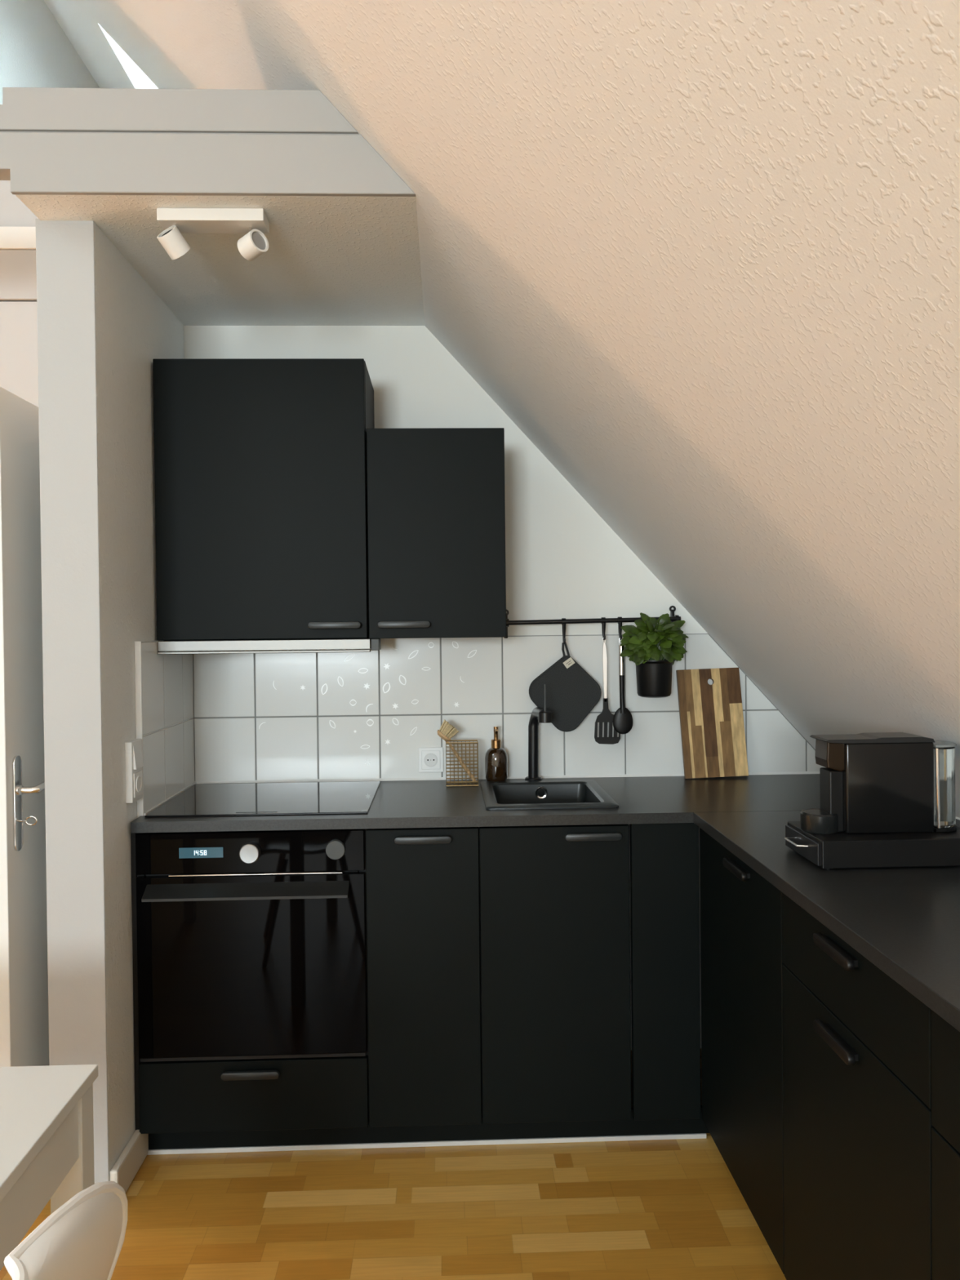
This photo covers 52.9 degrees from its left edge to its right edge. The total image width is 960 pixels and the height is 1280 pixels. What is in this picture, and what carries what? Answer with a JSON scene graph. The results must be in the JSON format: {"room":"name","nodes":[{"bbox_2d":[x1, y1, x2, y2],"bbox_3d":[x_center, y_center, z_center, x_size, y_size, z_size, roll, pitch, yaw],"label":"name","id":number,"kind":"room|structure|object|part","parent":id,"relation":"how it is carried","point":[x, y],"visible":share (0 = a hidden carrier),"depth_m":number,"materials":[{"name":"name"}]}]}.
{"room":"attic kitchen","nodes":[
{"label":"attic kitchen","id":0,"kind":"room"},
{"bbox_2d":[0,180,38,407],"bbox_3d":[-3.010,-0.096,3.204,3.850,2.980,0.115,-1,1,-2],"label":"wall","id":1,"kind":"structure","parent":0,"point":[19,371],"depth_m":3.20,"materials":[{"name":"grey paint"}]},
{"bbox_2d":[0,226,35,249],"bbox_3d":[-1.824,-1.321,3.216,1.448,0.070,0.105,-1,1,-2],"label":"trim","id":2,"kind":"structure","parent":1,"relation":"attached to","point":[11,237],"depth_m":3.17,"materials":[{"name":"white paint"}]},
{"bbox_2d":[0,0,99,104],"bbox_3d":[-3.447,-1.334,0.709,3.152,3.428,11.800,-1,1,-2],"label":"wall","id":3,"kind":"structure","parent":0,"point":[35,51],"depth_m":4.65,"materials":[{"name":"white paint"}]},
{"bbox_2d":[36,217,184,1181],"bbox_3d":[-0.997,0.178,2.772,0.136,2.400,0.888,-1,1,-2],"label":"wall","id":4,"kind":"structure","parent":0,"point":[135,327],"depth_m":2.48,"materials":[{"name":"white paint"}]},
{"bbox_2d":[0,386,49,1066],"bbox_3d":[-1.151,0.377,2.763,0.107,1.990,0.850,-1,1,-2],"label":"door","id":5,"kind":"structure","parent":4,"relation":"in","point":[24,966],"depth_m":2.42,"materials":[{"name":"white paint"}]},
{"bbox_3d":[-1.145,0.404,2.392,0.007,0.236,0.042,-1,1,-2],"label":"handle plate","id":6,"kind":"part","parent":5,"relation":"part of","materials":[{"name":"silver metal"}]},
{"bbox_2d":[18,815,37,826],"bbox_3d":[-1.120,0.448,2.393,0.046,0.025,0.006,-1,1,-2],"label":"key","id":7,"kind":"object","parent":5,"relation":"attached to","point":[29,816],"visible":1,"depth_m":2.39,"materials":[{"name":"silver metal"}]},
{"bbox_3d":[-1.116,0.368,2.441,0.059,0.034,0.126,-1,1,-2],"label":"handle","id":8,"kind":"part","parent":5,"relation":"part of","materials":[{"name":"silver metal"}]},
{"bbox_2d":[35,218,109,1183],"bbox_3d":[-0.981,0.187,2.326,0.138,2.392,0.006,-1,1,-2],"label":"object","id":9,"kind":"structure","parent":4,"relation":"attached to","point":[65,249],"depth_m":2.32,"materials":[{"name":"grey paint"}]},
{"bbox_2d":[109,1129,148,1192],"bbox_3d":[-0.895,1.335,2.479,0.020,0.092,0.268,-1,1,-2],"label":"baseboard","id":10,"kind":"structure","parent":4,"relation":"attached to","point":[133,1155],"depth_m":2.45,"materials":[{"name":"beige paint"}]},
{"bbox_2d":[124,738,143,803],"bbox_3d":[-0.906,0.343,2.538,0.025,0.158,0.084,-1,1,-2],"label":"light switch","id":11,"kind":"object","parent":4,"relation":"attached to","point":[134,763],"visible":1,"depth_m":2.51,"materials":[{"name":"white plastic"}]},
{"bbox_2d":[133,770,142,797],"bbox_3d":[-0.899,0.378,2.538,0.004,0.063,0.062,-1,1,-2],"label":"socket","id":12,"kind":"object","parent":11,"relation":"attached to","point":[137,774],"depth_m":2.53,"materials":[{"name":"white plastic"}]},
{"bbox_2d":[134,640,196,817],"bbox_3d":[-0.919,0.249,2.852,0.022,0.498,0.540,-1,1,-2],"label":"wall tiles","id":13,"kind":"structure","parent":4,"relation":"attached to","point":[163,683],"depth_m":2.78,"materials":[{"name":"white tile"}]},
{"bbox_2d":[0,87,358,133],"bbox_3d":[-1.393,-1.185,2.175,2.232,0.094,0.060,-1,1,-2],"label":"ceiling beam","id":14,"kind":"structure","parent":4,"relation":"attached to","point":[22,108],"depth_m":2.17,"materials":[{"name":"grey paint"}]},
{"bbox_2d":[0,131,359,180],"bbox_3d":[-1.353,-1.121,2.180,2.312,0.140,0.050,-1,1,-2],"label":"trim","id":15,"kind":"structure","parent":4,"relation":"attached to","point":[4,175],"depth_m":2.18,"materials":[{"name":"grey paint"}]},
{"bbox_2d":[0,132,415,196],"bbox_3d":[-1.326,-1.063,2.151,2.361,0.133,0.015,-1,1,-2],"label":"ceiling beam","id":16,"kind":"structure","parent":4,"relation":"attached to","point":[44,163],"depth_m":2.17,"materials":[{"name":"grey paint"}]},
{"bbox_2d":[14,194,424,325],"bbox_3d":[-0.677,-1.120,4.447,0.899,0.174,4.530,-1,1,-2],"label":"ceiling","id":17,"kind":"structure","parent":0,"point":[328,260],"depth_m":2.57,"materials":[{"name":"white paint"}]},
{"bbox_2d":[156,208,269,260],"bbox_3d":[-0.631,-0.954,2.284,0.258,0.104,0.076,-1,1,-2],"label":"ceiling spotlight","id":18,"kind":"object","parent":17,"relation":"attached to","point":[254,222],"visible":1,"depth_m":2.26,"materials":[{"name":"white metal"}]},
{"bbox_2d":[0,1048,786,1279],"bbox_3d":[-1.731,1.461,0.804,6.400,0.100,11.800,-1,1,-2],"label":"floor","id":19,"kind":"structure","parent":0,"point":[655,1209],"depth_m":2.30,"materials":[{"name":"brown wood"}]},
{"bbox_2d":[0,1064,97,1271],"bbox_3d":[-0.935,1.031,0.900,0.748,0.740,1.145,-1,1,-2],"label":"dining table","id":20,"kind":"object","parent":19,"relation":"on","point":[46,1124],"visible":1,"depth_m":1.34,"materials":[{"name":"white wood"}]},
{"bbox_3d":[-0.607,1.030,1.446,0.048,0.720,0.048,-1,1,-2],"label":"leg","id":21,"kind":"part","parent":20,"relation":"part of","materials":[{"name":"white wood"}]},
{"bbox_2d":[4,1181,128,1279],"bbox_3d":[-0.619,0.958,0.762,0.527,0.888,0.562,-1,1,-2],"label":"dining chair","id":22,"kind":"object","parent":19,"relation":"on","point":[82,1239],"visible":1,"depth_m":0.89,"materials":[{"name":"white plastic"}]},
{"bbox_2d":[130,828,368,1133],"bbox_3d":[-0.614,0.935,2.815,0.612,0.876,0.607,-1,1,-2],"label":"base cabinet","id":23,"kind":"object","parent":19,"relation":"on","point":[310,1092],"visible":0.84,"depth_m":2.54,"materials":[{"name":"black"}]},
{"bbox_3d":[-0.600,1.137,2.526,0.152,0.021,0.022,-1,1,-2],"label":"handle","id":24,"kind":"part","parent":23,"relation":"part of","materials":[{"name":"black metal"}]},
{"bbox_2d":[135,828,367,1062],"bbox_3d":[-0.607,0.798,2.780,0.593,0.598,0.595,-1,1,-2],"label":"oven","id":25,"kind":"object","parent":23,"relation":"in","point":[251,944],"visible":0.98,"depth_m":2.53,"materials":[{"name":"black glass"}]},
{"bbox_3d":[-0.605,0.652,2.504,0.526,0.034,0.047,-1,1,-2],"label":"handle","id":26,"kind":"part","parent":25,"relation":"part of","materials":[{"name":"black"}]},
{"bbox_3d":[-0.600,0.556,2.518,0.054,0.054,0.022,-1,1,-2],"label":"knob","id":27,"kind":"part","parent":25,"relation":"part of","materials":[{"name":"silver metal"}]},
{"bbox_3d":[-0.602,0.556,2.538,0.593,0.107,0.022,-1,1,-2],"label":"control panel","id":28,"kind":"part","parent":25,"relation":"part of","materials":[{"name":"black glass"}]},
{"bbox_3d":[-0.595,1.096,2.541,0.586,0.008,0.011,-1,1,-2],"label":"trim","id":29,"kind":"part","parent":25,"relation":"part of","materials":[{"name":"black plastic"}]},
{"bbox_3d":[-0.379,0.549,2.529,0.051,0.051,0.014,-1,1,-2],"label":"knob","id":30,"kind":"part","parent":25,"relation":"part of","materials":[{"name":"grey metal"}]},
{"bbox_3d":[-0.595,1.199,2.546,0.597,0.184,0.018,-1,1,-2],"label":"drawer","id":31,"kind":"part","parent":23,"relation":"part of","materials":[{"name":"black"}]},
{"bbox_2d":[130,773,820,832],"bbox_3d":[0.135,0.471,2.849,2.104,0.028,0.619,-1,1,-2],"label":"countertop","id":32,"kind":"structure","parent":23,"relation":"on","point":[395,804],"depth_m":2.63,"materials":[{"name":"laminate"}]},
{"bbox_2d":[144,781,380,817],"bbox_3d":[-0.605,0.462,2.833,0.589,0.005,0.520,-1,1,-2],"label":"induction hob","id":33,"kind":"object","parent":32,"relation":"in","point":[351,797],"visible":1,"depth_m":2.78,"materials":[{"name":"black glass"}]},
{"bbox_2d":[445,739,478,786],"bbox_3d":[-0.057,0.386,3.032,0.101,0.138,0.064,-1,1,-2],"label":"wire basket","id":34,"kind":"object","parent":32,"relation":"on","point":[470,783],"visible":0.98,"depth_m":3.00,"materials":[{"name":"gold metal"}]},
{"bbox_2d":[437,719,475,781],"bbox_3d":[-0.073,0.348,3.030,0.121,0.198,0.057,-1,1,-2],"label":"dish brush","id":35,"kind":"object","parent":34,"relation":"in","point":[446,731],"visible":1,"depth_m":3.02,"materials":[{"name":"brown wood"}]},
{"bbox_3d":[-0.054,0.387,3.032,0.085,0.121,0.013,-1,1,-2],"label":"handle","id":36,"kind":"part","parent":35,"relation":"part of","materials":[{"name":"brown wood"}]},
{"bbox_2d":[484,726,507,781],"bbox_3d":[0.052,0.365,3.090,0.073,0.178,0.073,0,1,38],"label":"soap dispenser","id":37,"kind":"object","parent":32,"relation":"on","point":[495,757],"visible":0.95,"depth_m":3.06,"materials":[{"name":"brown"}]},
{"bbox_2d":[484,747,507,781],"bbox_3d":[0.052,0.399,3.090,0.073,0.111,0.073,-1,1,-2],"label":"bottle","id":38,"kind":"object","parent":37,"relation":"attached to","point":[495,758],"depth_m":3.06,"materials":[{"name":"brown"}]},
{"bbox_2d":[524,684,551,780],"bbox_3d":[0.187,0.294,3.026,0.055,0.320,0.207,-1,1,-13],"label":"faucet","id":39,"kind":"object","parent":32,"relation":"on","point":[538,715],"visible":0.89,"depth_m":3.09,"materials":[{"name":"black metal"}]},
{"bbox_3d":[0.186,0.331,3.039,0.039,0.239,0.161,-1,1,-12],"label":"spout","id":40,"kind":"part","parent":39,"relation":"part of","materials":[{"name":"black metal"}]},
{"bbox_3d":[0.198,0.179,2.944,0.008,0.088,0.009,-1,1,-2],"label":"lever","id":41,"kind":"part","parent":39,"relation":"part of","materials":[{"name":"grey metal"}]},
{"bbox_2d":[480,779,618,826],"bbox_3d":[0.191,0.537,2.847,0.364,0.176,0.450,-1,1,-2],"label":"sink","id":42,"kind":"object","parent":32,"relation":"in","point":[564,793],"visible":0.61,"depth_m":3.03,"materials":[{"name":"black metal"}]},
{"bbox_2d":[675,667,748,778],"bbox_3d":[0.754,0.269,3.140,0.216,0.355,0.076,-1,1,-2],"label":"cutting board","id":43,"kind":"object","parent":32,"relation":"on","point":[713,744],"visible":1,"depth_m":3.13,"materials":[{"name":"brown wood"}]},
{"bbox_2d":[365,826,481,1127],"bbox_3d":[-0.158,0.889,2.831,0.299,0.788,0.607,-1,1,-2],"label":"base cabinet","id":44,"kind":"object","parent":19,"relation":"on","point":[423,927],"visible":0.98,"depth_m":2.55,"materials":[{"name":"black wood"}]},
{"bbox_3d":[-0.150,0.524,2.534,0.152,0.021,0.022,-1,1,-2],"label":"handle","id":45,"kind":"part","parent":44,"relation":"part of","materials":[{"name":"black"}]},
{"bbox_2d":[146,1105,709,1155],"bbox_3d":[-0.131,1.329,2.622,1.530,0.083,0.022,-1,1,-2],"label":"plinth","id":46,"kind":"object","parent":19,"relation":"on","point":[482,1134],"visible":0.66,"depth_m":2.61,"materials":[{"name":"black"}]},
{"bbox_2d":[478,824,631,1124],"bbox_3d":[0.191,0.885,2.843,0.399,0.788,0.607,-1,1,-2],"label":"base cabinet","id":47,"kind":"object","parent":19,"relation":"on","point":[554,900],"visible":0.96,"depth_m":2.56,"materials":[{"name":"black"}]},
{"bbox_3d":[0.299,0.519,2.550,0.152,0.021,0.022,-1,1,-2],"label":"handle","id":48,"kind":"part","parent":47,"relation":"part of","materials":[{"name":"black metal"}]},
{"bbox_2d":[630,822,700,1120],"bbox_3d":[0.496,0.884,2.582,0.180,0.794,0.018,-1,1,-2],"label":"filler panel","id":49,"kind":"object","parent":47,"relation":"attached to","point":[664,857],"visible":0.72,"depth_m":2.57,"materials":[{"name":"black"}]},
{"bbox_2d":[699,827,784,1274],"bbox_3d":[0.885,0.884,2.271,0.615,0.791,0.624,-1,1,-2],"label":"base cabinet","id":50,"kind":"object","parent":19,"relation":"on","point":[741,911],"visible":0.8,"depth_m":2.19,"materials":[{"name":"black wood"}]},
{"bbox_3d":[0.586,0.523,2.206,0.022,0.021,0.152,-1,1,-2],"label":"handle","id":51,"kind":"part","parent":50,"relation":"part of","materials":[{"name":"black plastic"}]},
{"bbox_2d":[782,892,933,1279],"bbox_3d":[0.906,0.891,1.660,0.615,0.791,0.596,-1,1,-2],"label":"base cabinet","id":52,"kind":"object","parent":19,"relation":"on","point":[857,1043],"visible":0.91,"depth_m":1.61,"materials":[{"name":"black wood"}]},
{"bbox_2d":[693,810,959,1031],"bbox_3d":[0.913,0.448,1.650,0.633,0.088,1.828,-1,1,-2],"label":"countertop","id":53,"kind":"structure","parent":52,"relation":"on","point":[905,921],"depth_m":1.83,"materials":[{"name":"laminate"}]},
{"bbox_3d":[0.664,0.425,2.032,0.023,0.005,0.085,-1,1,-2],"label":"handle","id":54,"kind":"part","parent":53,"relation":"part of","materials":[{"name":"silver metal"}]},
{"bbox_3d":[0.680,0.430,2.033,0.010,0.046,0.186,-1,1,-2],"label":"drawer","id":55,"kind":"part","parent":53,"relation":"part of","materials":[{"name":"black metal"}]},
{"bbox_3d":[0.837,0.429,2.038,0.367,0.060,0.200,-1,1,-2],"label":"capsule drawer","id":56,"kind":"part","parent":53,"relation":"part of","materials":[{"name":"black plastic"}]},
{"bbox_2d":[800,732,956,834],"bbox_3d":[0.838,0.300,2.038,0.328,0.198,0.094,-1,1,-2],"label":"coffee machine","id":57,"kind":"object","parent":53,"relation":"on","point":[874,782],"visible":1,"depth_m":1.99,"materials":[{"name":"black plastic"}]},
{"bbox_2d":[800,808,838,834],"bbox_3d":[0.713,0.381,2.028,0.076,0.040,0.076,-1,1,-2],"label":"drip tray","id":58,"kind":"object","parent":57,"relation":"on","point":[813,820],"depth_m":2.00,"materials":[{"name":"black"}]},
{"bbox_3d":[0.825,0.206,2.036,0.228,0.012,0.094,-1,1,-2],"label":"lever lid","id":59,"kind":"part","parent":57,"relation":"part of","materials":[{"name":"black plastic"}]},
{"bbox_3d":[0.971,0.219,2.041,0.060,0.005,0.089,-1,1,-2],"label":"tank lid","id":60,"kind":"part","parent":57,"relation":"part of","materials":[{"name":"grey"}]},
{"bbox_3d":[0.972,0.305,2.042,0.056,0.166,0.084,-1,1,-2],"label":"water tank","id":61,"kind":"part","parent":57,"relation":"part of","materials":[{"name":"clear plastic"}]},
{"bbox_3d":[0.973,0.393,2.043,0.060,0.008,0.089,-1,1,-2],"label":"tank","id":62,"kind":"part","parent":57,"relation":"part of","materials":[{"name":"black plastic"}]},
{"bbox_3d":[0.606,0.530,1.646,0.022,0.021,0.152,-1,1,-2],"label":"handle","id":63,"kind":"part","parent":52,"relation":"part of","materials":[{"name":"black plastic"}]},
{"bbox_3d":[0.608,0.685,1.648,0.022,0.021,0.152,-1,1,-2],"label":"handle","id":64,"kind":"part","parent":52,"relation":"part of","materials":[{"name":"black plastic"}]},
{"bbox_3d":[0.627,0.577,1.646,0.018,0.151,0.594,-1,1,-2],"label":"drawer","id":65,"kind":"part","parent":52,"relation":"part of","materials":[{"name":"black wood"}]},
{"bbox_2d":[930,1008,959,1279],"bbox_3d":[0.928,0.899,1.062,0.615,0.791,0.599,-1,1,-2],"label":"base cabinet","id":66,"kind":"object","parent":19,"relation":"on","point":[945,1038],"visible":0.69,"depth_m":1.31,"materials":[{"name":"black wood"}]},
{"bbox_3d":[0.648,0.595,1.048,0.018,0.171,0.597,-1,1,-2],"label":"drawer","id":67,"kind":"part","parent":66,"relation":"part of","materials":[{"name":"black"}]},
{"bbox_3d":[0.650,0.832,1.051,0.018,0.297,0.597,-1,1,-2],"label":"drawer","id":68,"kind":"part","parent":66,"relation":"part of","materials":[{"name":"black wood"}]},
{"bbox_2d":[183,325,707,1050],"bbox_3d":[0.051,0.136,3.211,2.277,2.450,0.100,-1,1,-2],"label":"wall","id":69,"kind":"structure","parent":0,"point":[563,560],"depth_m":3.16,"materials":[{"name":"white paint"}]},
{"bbox_2d":[152,358,374,639],"bbox_3d":[-0.633,-0.404,2.932,0.600,0.800,0.394,-1,1,-2],"label":"upper cabinet","id":70,"kind":"object","parent":69,"relation":"attached to","point":[260,472],"visible":0.98,"depth_m":2.76,"materials":[{"name":"black wood"}]},
{"bbox_2d":[157,637,381,654],"bbox_3d":[-0.606,0.016,2.922,0.623,0.039,0.371,-1,1,-2],"label":"extractor hood","id":71,"kind":"object","parent":70,"relation":"attached to","point":[297,645],"visible":0.91,"depth_m":2.74,"materials":[{"name":"white metal"}]},
{"bbox_3d":[-0.415,-0.042,2.758,0.152,0.021,0.022,-1,1,-2],"label":"handle","id":72,"kind":"part","parent":70,"relation":"part of","materials":[{"name":"black metal"}]},
{"bbox_2d":[366,427,506,638],"bbox_3d":[-0.131,-0.309,2.951,0.398,0.602,0.394,-1,1,-2],"label":"upper cabinet","id":73,"kind":"object","parent":69,"relation":"attached to","point":[436,500],"visible":1,"depth_m":2.78,"materials":[{"name":"black wood"}]},
{"bbox_3d":[-0.217,-0.044,2.765,0.152,0.021,0.022,-1,1,-2],"label":"handle","id":74,"kind":"part","parent":73,"relation":"part of","materials":[{"name":"black metal"}]},
{"bbox_2d":[192,633,824,783],"bbox_3d":[0.138,0.234,3.158,2.130,0.497,0.014,-1,1,-2],"label":"wall tiles","id":75,"kind":"structure","parent":69,"relation":"attached to","point":[321,717],"depth_m":3.15,"materials":[{"name":"white tile"}]},
{"bbox_2d":[417,746,443,772],"bbox_3d":[-0.160,0.390,3.143,0.081,0.081,0.010,-1,1,-2],"label":"wall socket","id":76,"kind":"object","parent":75,"relation":"attached to","point":[430,759],"visible":1,"depth_m":3.14,"materials":[{"name":"white plastic"}]},
{"bbox_2d":[504,605,680,638],"bbox_3d":[0.360,-0.059,3.127,0.572,0.101,0.074,-1,1,-2],"label":"utensil rail","id":77,"kind":"object","parent":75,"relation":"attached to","point":[673,618],"visible":0.72,"depth_m":3.10,"materials":[{"name":"black metal"}]},
{"bbox_2d":[561,617,565,642],"bbox_3d":[0.269,-0.030,3.093,0.012,0.080,0.036,-1,1,-2],"label":"hook","id":78,"kind":"object","parent":77,"relation":"attached to","point":[563,624],"visible":1,"depth_m":3.09,"materials":[{"name":"black plastic"}]},
{"bbox_2d":[528,642,600,732],"bbox_3d":[0.273,0.151,3.092,0.233,0.288,0.014,-1,1,-2],"label":"pot holder","id":79,"kind":"object","parent":78,"relation":"hanging from","point":[572,693],"visible":0.98,"depth_m":3.09,"materials":[{"name":"grey fabric"}]},
{"bbox_2d":[600,617,605,639],"bbox_3d":[0.397,-0.036,3.098,0.012,0.074,0.036,-1,1,-2],"label":"hook","id":80,"kind":"object","parent":77,"relation":"attached to","point":[603,619],"visible":1,"depth_m":3.10,"materials":[{"name":"black plastic"}]},
{"bbox_2d":[594,638,620,744],"bbox_3d":[0.407,0.162,3.096,0.084,0.346,0.004,-1,1,-2],"label":"slotted turner","id":81,"kind":"object","parent":80,"relation":"hanging from","point":[606,716],"visible":1,"depth_m":3.09,"materials":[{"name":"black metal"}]},
{"bbox_3d":[0.400,0.094,3.094,0.016,0.210,0.003,-1,1,-2],"label":"handle","id":82,"kind":"part","parent":81,"relation":"part of","materials":[{"name":"silver metal"}]},
{"bbox_3d":[0.408,0.261,3.097,0.084,0.148,0.004,-1,1,-2],"label":"slotted blade","id":83,"kind":"part","parent":81,"relation":"part of","materials":[{"name":"black plastic"}]},
{"bbox_2d":[617,617,622,639],"bbox_3d":[0.450,-0.037,3.100,0.012,0.074,0.036,-1,1,-2],"label":"hook","id":84,"kind":"object","parent":77,"relation":"attached to","point":[620,619],"visible":0.99,"depth_m":3.10,"materials":[{"name":"black plastic"}]},
{"bbox_2d":[613,638,632,733],"bbox_3d":[0.457,0.145,3.089,0.065,0.313,0.024,-1,1,-2],"label":"serving spoon","id":85,"kind":"object","parent":84,"relation":"hanging from","point":[622,718],"visible":0.97,"depth_m":3.08,"materials":[{"name":"black plastic"}]},
{"bbox_3d":[0.457,0.172,3.090,0.023,0.124,0.024,-1,1,-2],"label":"handle","id":86,"kind":"part","parent":85,"relation":"part of","materials":[{"name":"black plastic"}]},
{"bbox_2d":[613,707,632,733],"bbox_3d":[0.458,0.258,3.093,0.065,0.088,0.019,-1,1,-2],"label":"bowl","id":87,"kind":"object","parent":85,"relation":"on","point":[622,718],"depth_m":3.09,"materials":[{"name":"black plastic"}]},
{"bbox_3d":[0.592,-0.037,3.105,0.012,0.080,0.036,-1,1,-2],"label":"hook","id":88,"kind":"object","parent":77,"relation":"hanging from","visible":0},
{"bbox_2d":[619,612,688,697],"bbox_3d":[0.550,0.047,3.065,0.222,0.269,0.166,-1,1,-2],"label":"basil","id":89,"kind":"object","parent":88,"relation":"hanging from","point":[653,671],"visible":1,"depth_m":3.03,"materials":[{"name":"green plant"}]},
{"bbox_2d":[635,658,674,697],"bbox_3d":[0.556,0.122,3.082,0.134,0.119,0.134,-1,1,-2],"label":"pot","id":90,"kind":"object","parent":88,"relation":"hanging from","point":[654,676],"depth_m":3.03,"materials":[{"name":"black plastic"}]},
{"bbox_2d":[43,0,959,817],"bbox_3d":[-0.221,-1.287,0.824,3.304,3.594,11.800,-1,1,-2],"label":"ceiling","id":91,"kind":"structure","parent":0,"point":[703,255],"depth_m":1.56,"materials":[{"name":"white paint"}]}
]}

